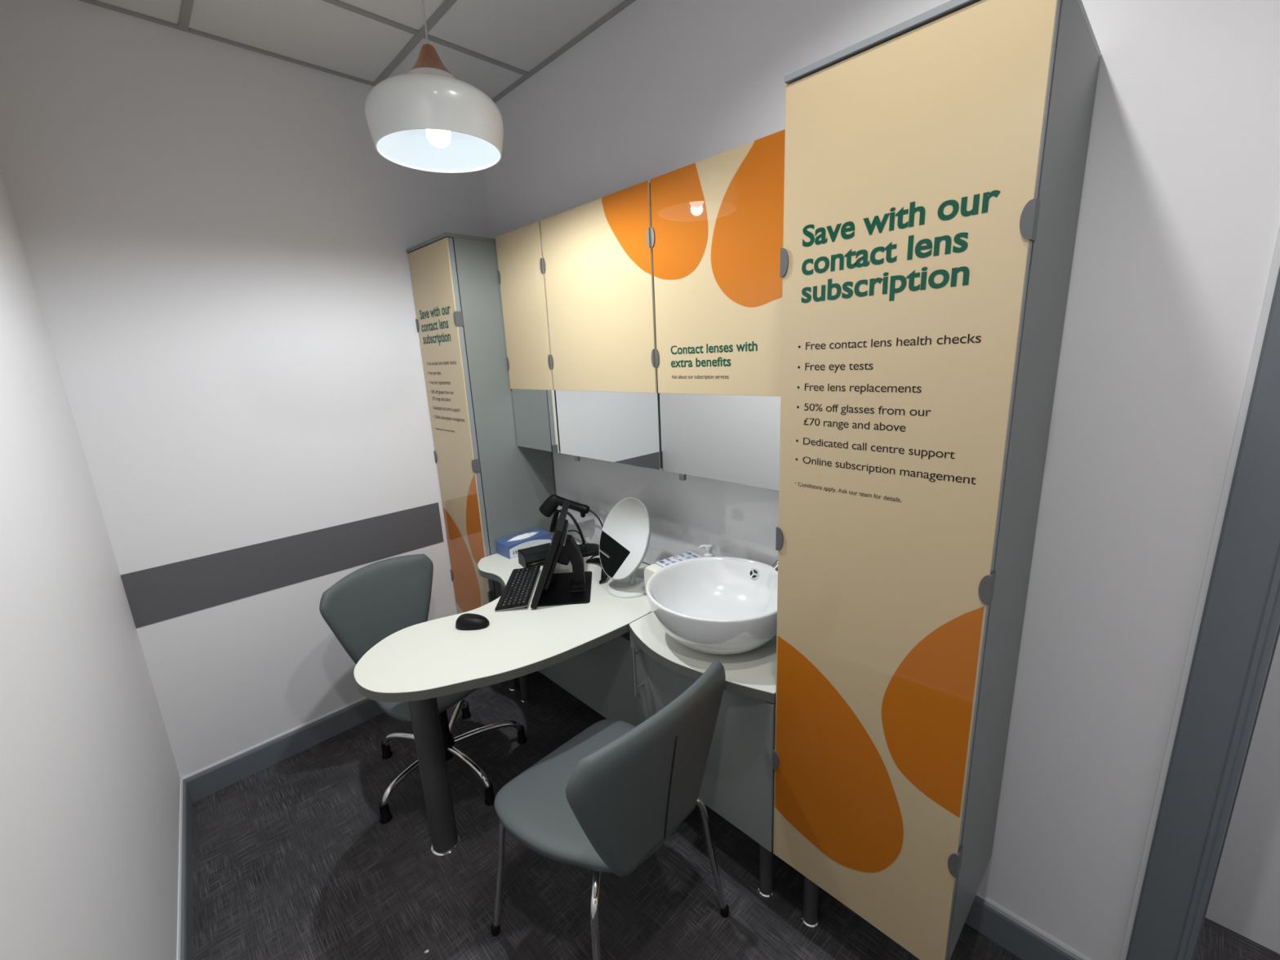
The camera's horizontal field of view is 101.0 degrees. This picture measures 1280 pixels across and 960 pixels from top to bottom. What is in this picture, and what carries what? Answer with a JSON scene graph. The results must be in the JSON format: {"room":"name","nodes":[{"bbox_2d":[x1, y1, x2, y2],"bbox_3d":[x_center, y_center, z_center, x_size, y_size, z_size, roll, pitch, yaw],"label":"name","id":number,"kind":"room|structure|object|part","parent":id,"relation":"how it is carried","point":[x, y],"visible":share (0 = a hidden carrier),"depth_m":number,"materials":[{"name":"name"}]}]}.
{"room":"optician's consultation room","nodes":[
{"label":"optician's consultation room","id":0,"kind":"room"},
{"bbox_2d":[0,168,180,959],"bbox_3d":[-0.684,0.205,0.318,0.120,2.700,3.840,-13,17,-38],"label":"wall","id":1,"kind":"structure","parent":0,"point":[90,779],"depth_m":1.14,"materials":[{"name":"white paint"}]},
{"bbox_2d":[176,777,194,959],"bbox_3d":[-0.570,1.451,0.656,0.015,0.111,3.610,-13,17,-38],"label":"baseboard","id":2,"kind":"structure","parent":1,"relation":"attached to","point":[185,940],"depth_m":1.63,"materials":[{"name":"grey"}]},
{"bbox_2d":[0,0,488,777],"bbox_3d":[-1.316,-0.225,2.237,1.870,2.700,0.120,-15,18,-42],"label":"wall","id":3,"kind":"structure","parent":0,"point":[216,236],"depth_m":1.93,"materials":[{"name":"white paint"}]},
{"bbox_2d":[120,502,443,627],"bbox_3d":[-1.370,0.313,2.200,1.116,0.199,0.003,-15,18,-42],"label":"trim","id":4,"kind":"structure","parent":3,"relation":"attached to","point":[156,594],"depth_m":2.10,"materials":[{"name":"grey"}]},
{"bbox_2d":[181,697,384,802],"bbox_3d":[-1.179,1.033,2.520,1.541,0.111,0.015,-15,18,-42],"label":"baseboard","id":5,"kind":"structure","parent":3,"relation":"attached to","point":[209,780],"depth_m":2.20,"materials":[{"name":"grey paint"}]},
{"bbox_2d":[78,0,635,102],"bbox_3d":[0.019,-1.329,0.704,2.850,0.062,4.000,-15,18,-42],"label":"ceiling","id":6,"kind":"structure","parent":0,"point":[494,46],"depth_m":1.78,"materials":[{"name":"tile"}]},
{"bbox_2d":[364,0,503,173],"bbox_3d":[-0.525,-1.120,1.288,0.328,0.579,0.328,-15,18,-42],"label":"pendant lamp","id":7,"kind":"object","parent":6,"relation":"hanging from","point":[426,118],"visible":1,"depth_m":1.26,"materials":[{"name":"white ceramic"}]},
{"bbox_3d":[-0.530,-1.235,1.261,0.004,0.343,0.004,-15,18,-42],"label":"cord","id":8,"kind":"part","parent":7,"relation":"part of","materials":[{"name":"grey plastic"}]},
{"bbox_3d":[-0.515,-0.919,1.336,0.328,0.164,0.328,-15,18,-42],"label":"lamp shade","id":9,"kind":"part","parent":7,"relation":"part of","materials":[{"name":"white ceramic"}]},
{"bbox_3d":[-0.514,-0.892,1.343,0.060,0.082,0.060,-15,18,-42],"label":"bulb","id":10,"kind":"part","parent":7,"relation":"part of","materials":[{"name":"white glass"}]},
{"bbox_2d":[192,671,1279,959],"bbox_3d":[0.143,1.336,1.342,2.850,0.050,4.000,-15,18,-42],"label":"floor","id":11,"kind":"structure","parent":0,"point":[294,859],"depth_m":1.66,"materials":[{"name":"carpet"}]},
{"bbox_2d":[319,554,526,823],"bbox_3d":[-0.801,0.757,2.031,0.606,0.841,0.576,6,16,32],"label":"swivel chair","id":12,"kind":"object","parent":11,"relation":"on","point":[376,601],"visible":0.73,"depth_m":2.05,"materials":[{"name":"grey plastic"}]},
{"bbox_3d":[-1.015,0.530,2.090,0.095,0.408,0.467,6,16,32],"label":"backrest","id":13,"kind":"part","parent":12,"relation":"part of","materials":[{"name":"grey plastic"}]},
{"bbox_3d":[-0.943,1.082,2.165,0.275,0.093,0.025,1,14,15],"label":"arm","id":14,"kind":"part","parent":12,"relation":"part of","materials":[{"name":"silver metal"}]},
{"bbox_3d":[-0.861,1.121,1.989,0.025,0.093,0.265,5,15,29],"label":"arm","id":15,"kind":"part","parent":12,"relation":"part of","materials":[{"name":"silver metal"}]},
{"bbox_3d":[-0.804,0.745,2.012,0.450,0.046,0.432,6,16,32],"label":"seat","id":16,"kind":"part","parent":12,"relation":"part of","materials":[{"name":"grey plastic"}]},
{"bbox_3d":[-0.795,1.045,2.291,0.025,0.094,0.287,-3,13,-3],"label":"arm","id":17,"kind":"part","parent":12,"relation":"part of","materials":[{"name":"silver metal"}]},
{"bbox_3d":[-0.656,1.103,2.021,0.273,0.093,0.025,8,17,39],"label":"arm","id":18,"kind":"part","parent":12,"relation":"part of","materials":[{"name":"silver metal"}]},
{"bbox_3d":[-0.628,1.061,2.193,0.285,0.094,0.025,-9,15,-24],"label":"arm","id":19,"kind":"part","parent":12,"relation":"part of","materials":[{"name":"silver metal"}]},
{"bbox_2d":[406,232,557,691],"bbox_3d":[-0.691,-0.005,2.534,0.402,2.077,0.390,-15,18,-42],"label":"tall cabinet","id":20,"kind":"object","parent":11,"relation":"on","point":[493,488],"visible":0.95,"depth_m":2.29,"materials":[{"name":"grey laminate"}]},
{"bbox_3d":[-0.836,-0.083,2.376,0.005,1.806,0.383,-15,18,-42],"label":"printed panel","id":21,"kind":"part","parent":20,"relation":"part of","materials":[{"name":"beige"}]},
{"bbox_3d":[-0.738,-1.008,2.294,0.402,0.013,0.384,-15,18,-42],"label":"panel","id":22,"kind":"part","parent":20,"relation":"part of","materials":[{"name":"grey laminate"}]},
{"bbox_3d":[-0.826,-0.086,2.385,0.020,1.806,0.382,-15,18,-42],"label":"door","id":23,"kind":"part","parent":20,"relation":"part of","materials":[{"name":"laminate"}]},
{"bbox_3d":[-0.633,0.915,2.597,0.040,0.255,0.040,-15,18,-42],"label":"leg","id":24,"kind":"part","parent":20,"relation":"part of","materials":[{"name":"grey metal"}]},
{"bbox_2d":[353,535,652,856],"bbox_3d":[-0.457,0.796,1.996,1.100,0.750,0.915,-15,18,-42],"label":"desk","id":25,"kind":"object","parent":11,"relation":"on","point":[417,664],"visible":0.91,"depth_m":1.66,"materials":[{"name":"white laminate"}]},
{"bbox_3d":[-0.678,0.888,1.713,0.082,0.722,0.082,-15,18,-42],"label":"leg","id":26,"kind":"part","parent":25,"relation":"part of","materials":[{"name":"grey metal"}]},
{"bbox_2d":[455,613,489,630],"bbox_3d":[-0.549,0.459,1.726,0.110,0.038,0.062,-2,13,5],"label":"computer mouse","id":27,"kind":"object","parent":25,"relation":"on","point":[468,621],"visible":1,"depth_m":1.71,"materials":[{"name":"black plastic"}]},
{"bbox_2d":[494,565,540,611],"bbox_3d":[-0.453,0.399,1.983,0.112,0.022,0.345,-3,13,-2],"label":"keyboard","id":28,"kind":"object","parent":25,"relation":"on","point":[517,593],"visible":1,"depth_m":1.94,"materials":[{"name":"black plastic"}]},
{"bbox_2d":[495,528,551,559],"bbox_3d":[-0.527,0.280,2.397,0.222,0.072,0.111,-15,18,-42],"label":"tissue box","id":29,"kind":"object","parent":25,"relation":"on","point":[508,547],"visible":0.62,"depth_m":2.35,"materials":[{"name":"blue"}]},
{"bbox_2d":[517,542,550,568],"bbox_3d":[-0.424,0.320,2.237,0.160,0.059,0.097,-11,16,-30],"label":"case","id":30,"kind":"object","parent":25,"relation":"on","point":[533,556],"visible":0.59,"depth_m":2.20,"materials":[{"name":"black plastic"}]},
{"bbox_2d":[530,499,591,608],"bbox_3d":[-0.293,0.261,1.970,0.202,0.287,0.375,-3,13,-3],"label":"monitor","id":31,"kind":"object","parent":25,"relation":"on","point":[575,587],"visible":1,"depth_m":1.91,"materials":[{"name":"black plastic"}]},
{"bbox_3d":[-0.339,0.256,1.966,0.104,0.253,0.351,-3,13,-3],"label":"screen glass","id":32,"kind":"part","parent":31,"relation":"part of","materials":[{"name":"black glass"}]},
{"bbox_3d":[-0.283,0.404,1.975,0.200,0.006,0.270,-3,13,-3],"label":"stand plate","id":33,"kind":"part","parent":31,"relation":"part of","materials":[{"name":"black plastic"}]},
{"bbox_3d":[-0.249,0.299,1.952,0.078,0.193,0.052,-3,13,-3],"label":"stand arm","id":34,"kind":"part","parent":31,"relation":"part of","materials":[{"name":"black plastic"}]},
{"bbox_2d":[549,509,599,557],"bbox_3d":[-0.299,0.232,2.312,0.252,0.184,0.151,0,14,11],"label":"stand","id":35,"kind":"object","parent":25,"relation":"on","point":[587,549],"visible":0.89,"depth_m":2.32,"materials":[{"name":"black plastic"}]},
{"bbox_2d":[539,493,603,558],"bbox_3d":[-0.303,0.194,2.332,0.326,0.247,0.122,10,18,42],"label":"barcode scanner","id":36,"kind":"object","parent":35,"relation":"on","point":[548,508],"visible":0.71,"depth_m":2.34,"materials":[{"name":"black plastic"}]},
{"bbox_3d":[-0.304,0.109,2.336,0.173,0.071,0.042,4,15,25],"label":"handle","id":37,"kind":"part","parent":36,"relation":"part of","materials":[{"name":"black plastic"}]},
{"bbox_2d":[565,529,585,542],"bbox_3d":[-0.330,0.255,2.511,0.204,0.047,0.012,9,18,40],"label":"cable","id":38,"kind":"object","parent":25,"relation":"on","point":[570,530],"visible":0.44,"depth_m":2.48,"materials":[{"name":"black plastic"}]},
{"bbox_2d":[586,557,608,583],"bbox_3d":[-0.155,0.353,2.110,0.077,0.028,0.233,-7,14,-18],"label":"cable bundle","id":39,"kind":"object","parent":25,"relation":"on","point":[595,560],"visible":0.67,"depth_m":2.15,"materials":[{"name":"black plastic"}]},
{"bbox_2d":[599,497,650,598],"bbox_3d":[-0.054,0.239,1.920,0.164,0.330,0.203,-15,18,-42],"label":"vanity mirror","id":40,"kind":"object","parent":25,"relation":"on","point":[625,534],"visible":0.98,"depth_m":1.91,"materials":[{"name":"grey plastic"}]},
{"bbox_3d":[-0.033,0.296,1.946,0.048,0.193,0.033,-15,18,-42],"label":"stem","id":41,"kind":"part","parent":40,"relation":"part of","materials":[{"name":"white"}]},
{"bbox_2d":[644,551,703,593],"bbox_3d":[0.128,0.344,1.892,0.212,0.128,0.105,-11,16,-33],"label":"pack","id":42,"kind":"object","parent":25,"relation":"on","point":[650,570],"visible":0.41,"depth_m":1.87,"materials":[{"name":"white"}]},
{"bbox_2d":[658,551,697,564],"bbox_3d":[0.143,0.317,1.883,0.138,0.073,0.081,-11,16,-33],"label":"print","id":43,"kind":"object","parent":42,"relation":"attached to","point":[687,555],"depth_m":1.89,"materials":[{"name":"blue"}]},
{"bbox_2d":[500,583,635,725],"bbox_3d":[-0.183,0.770,2.256,0.346,0.655,0.904,-15,18,-42],"label":"base cabinet","id":44,"kind":"object","parent":11,"relation":"on","point":[600,677],"visible":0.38,"depth_m":1.95,"materials":[{"name":"grey laminate"}]},
{"bbox_3d":[-0.518,0.629,2.326,0.016,0.383,0.297,-15,18,-42],"label":"door","id":45,"kind":"part","parent":44,"relation":"part of","materials":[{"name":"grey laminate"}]},
{"bbox_3d":[-0.551,0.934,2.502,0.040,0.255,0.040,-15,18,-42],"label":"leg","id":46,"kind":"part","parent":44,"relation":"part of","materials":[{"name":"grey metal"}]},
{"bbox_3d":[-0.202,0.690,2.007,0.016,0.383,0.600,-15,18,-42],"label":"door","id":47,"kind":"part","parent":44,"relation":"part of","materials":[{"name":"grey laminate"}]},
{"bbox_2d":[490,659,728,959],"bbox_3d":[-0.088,0.866,1.410,0.523,0.853,0.517,10,19,43],"label":"chair","id":48,"kind":"object","parent":11,"relation":"on","point":[606,799],"visible":1,"depth_m":1.22,"materials":[{"name":"grey plastic"}]},
{"bbox_3d":[-0.333,1.078,1.466,0.198,0.416,0.021,-3,13,-3],"label":"leg","id":49,"kind":"part","parent":48,"relation":"part of","materials":[{"name":"silver metal"}]},
{"bbox_3d":[-0.106,0.840,1.421,0.450,0.048,0.470,10,19,43],"label":"seat","id":50,"kind":"part","parent":48,"relation":"part of","materials":[{"name":"grey plastic"}]},
{"bbox_3d":[-0.093,1.121,1.239,0.021,0.416,0.198,-2,13,2],"label":"leg","id":51,"kind":"part","parent":48,"relation":"part of","materials":[{"name":"silver metal"}]},
{"bbox_3d":[0.057,0.677,1.212,0.095,0.408,0.517,10,19,43],"label":"backrest","id":52,"kind":"part","parent":48,"relation":"part of","materials":[{"name":"grey plastic"}]},
{"bbox_3d":[0.146,1.053,1.479,0.198,0.416,0.021,-3,13,-3],"label":"leg","id":53,"kind":"part","parent":48,"relation":"part of","materials":[{"name":"silver metal"}]},
{"bbox_2d":[629,634,775,898],"bbox_3d":[0.290,0.845,1.713,0.427,0.719,0.531,-15,18,-42],"label":"base cabinet","id":54,"kind":"object","parent":11,"relation":"on","point":[738,782],"visible":0.36,"depth_m":1.48,"materials":[{"name":"grey laminate"}]},
{"bbox_3d":[-0.007,0.601,1.671,0.040,0.170,0.012,-15,18,-42],"label":"handle","id":55,"kind":"part","parent":54,"relation":"part of","materials":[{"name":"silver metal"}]},
{"bbox_2d":[628,612,777,703],"bbox_3d":[0.265,0.481,1.620,0.451,0.028,0.536,-15,18,-42],"label":"countertop","id":56,"kind":"structure","parent":54,"relation":"on","point":[752,673],"depth_m":1.48,"materials":[{"name":"white laminate"}]},
{"bbox_2d":[698,544,714,557],"bbox_3d":[0.243,0.315,1.856,0.066,0.186,0.066,-15,18,-42],"label":"soap dispenser","id":57,"kind":"object","parent":56,"relation":"on","point":[708,548],"visible":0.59,"depth_m":1.83,"materials":[{"name":"white plastic"}]},
{"bbox_2d":[645,556,777,654],"bbox_3d":[0.241,0.390,1.587,0.440,0.166,0.440,-15,18,-42],"label":"basin","id":58,"kind":"object","parent":56,"relation":"in","point":[710,605],"visible":0.91,"depth_m":1.67,"materials":[{"name":"white ceramic"}]},
{"bbox_2d":[771,559,777,572],"bbox_3d":[0.468,0.318,1.558,0.150,0.298,0.074,-6,14,-14],"label":"tap","id":59,"kind":"object","parent":56,"relation":"on","point":[775,565],"visible":0.1,"depth_m":1.54,"materials":[{"name":"silver metal"}]},
{"bbox_3d":[0.374,1.116,1.562,0.040,0.255,0.040,-15,18,-42],"label":"leg","id":60,"kind":"part","parent":54,"relation":"part of","materials":[{"name":"grey metal"}]},
{"bbox_2d":[772,0,1101,959],"bbox_3d":[0.611,0.237,1.234,0.396,2.094,0.427,-15,18,-42],"label":"tall cabinet","id":61,"kind":"object","parent":11,"relation":"on","point":[935,160],"visible":1,"depth_m":1.00,"materials":[{"name":"grey laminate"}]},
{"bbox_3d":[0.479,1.132,1.475,0.040,0.255,0.040,-15,18,-42],"label":"leg","id":62,"kind":"part","parent":61,"relation":"part of","materials":[{"name":"grey metal"}]},
{"bbox_2d":[795,482,901,502],"bbox_3d":[0.420,0.025,1.085,0.001,0.012,0.224,-15,18,-42],"label":"print","id":63,"kind":"object","parent":61,"relation":"attached to","point":[826,490],"depth_m":1.08},
{"bbox_3d":[0.675,1.170,1.278,0.040,0.255,0.040,-15,18,-42],"label":"leg","id":64,"kind":"part","parent":61,"relation":"part of","materials":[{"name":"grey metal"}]},
{"bbox_3d":[0.564,-0.774,0.991,0.396,0.013,0.421,-15,18,-42],"label":"panel","id":65,"kind":"part","parent":61,"relation":"part of","materials":[{"name":"silver metal"}]},
{"bbox_3d":[0.478,0.155,1.086,0.020,1.824,0.419,-15,18,-42],"label":"door","id":66,"kind":"part","parent":61,"relation":"part of","materials":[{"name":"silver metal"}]},
{"bbox_2d":[482,0,1279,959],"bbox_3d":[0.607,-0.142,1.516,0.120,2.700,3.600,-15,18,-42],"label":"wall","id":67,"kind":"structure","parent":0,"point":[1179,221],"depth_m":1.11,"materials":[{"name":"white paint"}]},
{"bbox_2d":[495,221,560,453],"bbox_3d":[-0.393,-0.570,2.215,0.202,0.867,0.325,-15,18,-42],"label":"upper cabinet","id":68,"kind":"object","parent":67,"relation":"attached to","point":[521,275],"visible":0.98,"depth_m":2.14,"materials":[{"name":"grey laminate"}]},
{"bbox_3d":[-0.467,-0.674,2.122,0.005,0.614,0.318,-15,18,-42],"label":"printed panel","id":69,"kind":"part","parent":68,"relation":"part of","materials":[{"name":"beige"}]},
{"bbox_2d":[540,180,662,470],"bbox_3d":[-0.082,-0.499,1.903,0.202,0.887,0.564,-15,18,-42],"label":"upper cabinet","id":70,"kind":"object","parent":67,"relation":"attached to","point":[597,255],"visible":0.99,"depth_m":1.80,"materials":[{"name":"grey laminate"}]},
{"bbox_3d":[-0.247,-0.085,2.066,0.012,0.020,0.022,-15,18,-42],"label":"door pull","id":71,"kind":"part","parent":70,"relation":"part of","materials":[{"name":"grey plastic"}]},
{"bbox_2d":[552,452,778,565],"bbox_3d":[0.100,0.134,2.040,0.006,0.461,1.446,-15,18,-42],"label":"panel","id":72,"kind":"object","parent":67,"relation":"attached to","point":[738,520],"visible":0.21,"depth_m":1.99,"materials":[{"name":"white paint"}]},
{"bbox_2d":[649,128,785,489],"bbox_3d":[0.311,-0.423,1.507,0.202,0.887,0.558,-15,18,-42],"label":"upper cabinet","id":73,"kind":"object","parent":67,"relation":"attached to","point":[717,227],"visible":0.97,"depth_m":1.45,"materials":[{"name":"grey laminate"}]},
{"bbox_3d":[0.136,-0.010,1.680,0.012,0.020,0.022,-15,18,-42],"label":"door pull","id":74,"kind":"part","parent":73,"relation":"part of","materials":[{"name":"grey plastic"}]},
{"bbox_2d":[671,374,728,379],"bbox_3d":[0.172,-0.300,1.545,0.001,0.014,0.215,-15,18,-42],"label":"print","id":75,"kind":"object","parent":73,"relation":"attached to","point":[698,375],"depth_m":1.53},
{"bbox_3d":[0.237,-0.537,1.412,0.005,0.614,0.551,-15,18,-42],"label":"printed panel","id":76,"kind":"part","parent":73,"relation":"part of","materials":[{"name":"beige"}]},
{"bbox_3d":[0.249,-0.415,1.446,0.009,0.865,0.551,-15,18,-42],"label":"mirror door","id":77,"kind":"part","parent":73,"relation":"part of","materials":[{"name":"clear glass"}]},
{"bbox_2d":[964,892,1090,959],"bbox_3d":[0.247,1.056,2.145,0.015,0.111,2.538,-15,18,-42],"label":"baseboard","id":78,"kind":"structure","parent":67,"relation":"attached to","point":[1011,931],"depth_m":1.39,"materials":[{"name":"grey"}]},
{"bbox_2d":[1119,226,1279,959],"bbox_3d":[1.471,0.275,0.699,0.143,2.190,1.011,-15,18,-42],"label":"trim","id":79,"kind":"structure","parent":67,"relation":"attached to","point":[1235,632],"depth_m":1.01,"materials":[{"name":"grey"}]},
{"bbox_2d":[1205,633,1279,954],"bbox_3d":[1.669,-0.086,1.073,0.118,2.700,1.720,-15,18,-42],"label":"wall","id":80,"kind":"structure","parent":0,"point":[1245,899],"depth_m":1.36,"materials":[{"name":"white paint"}]}
]}

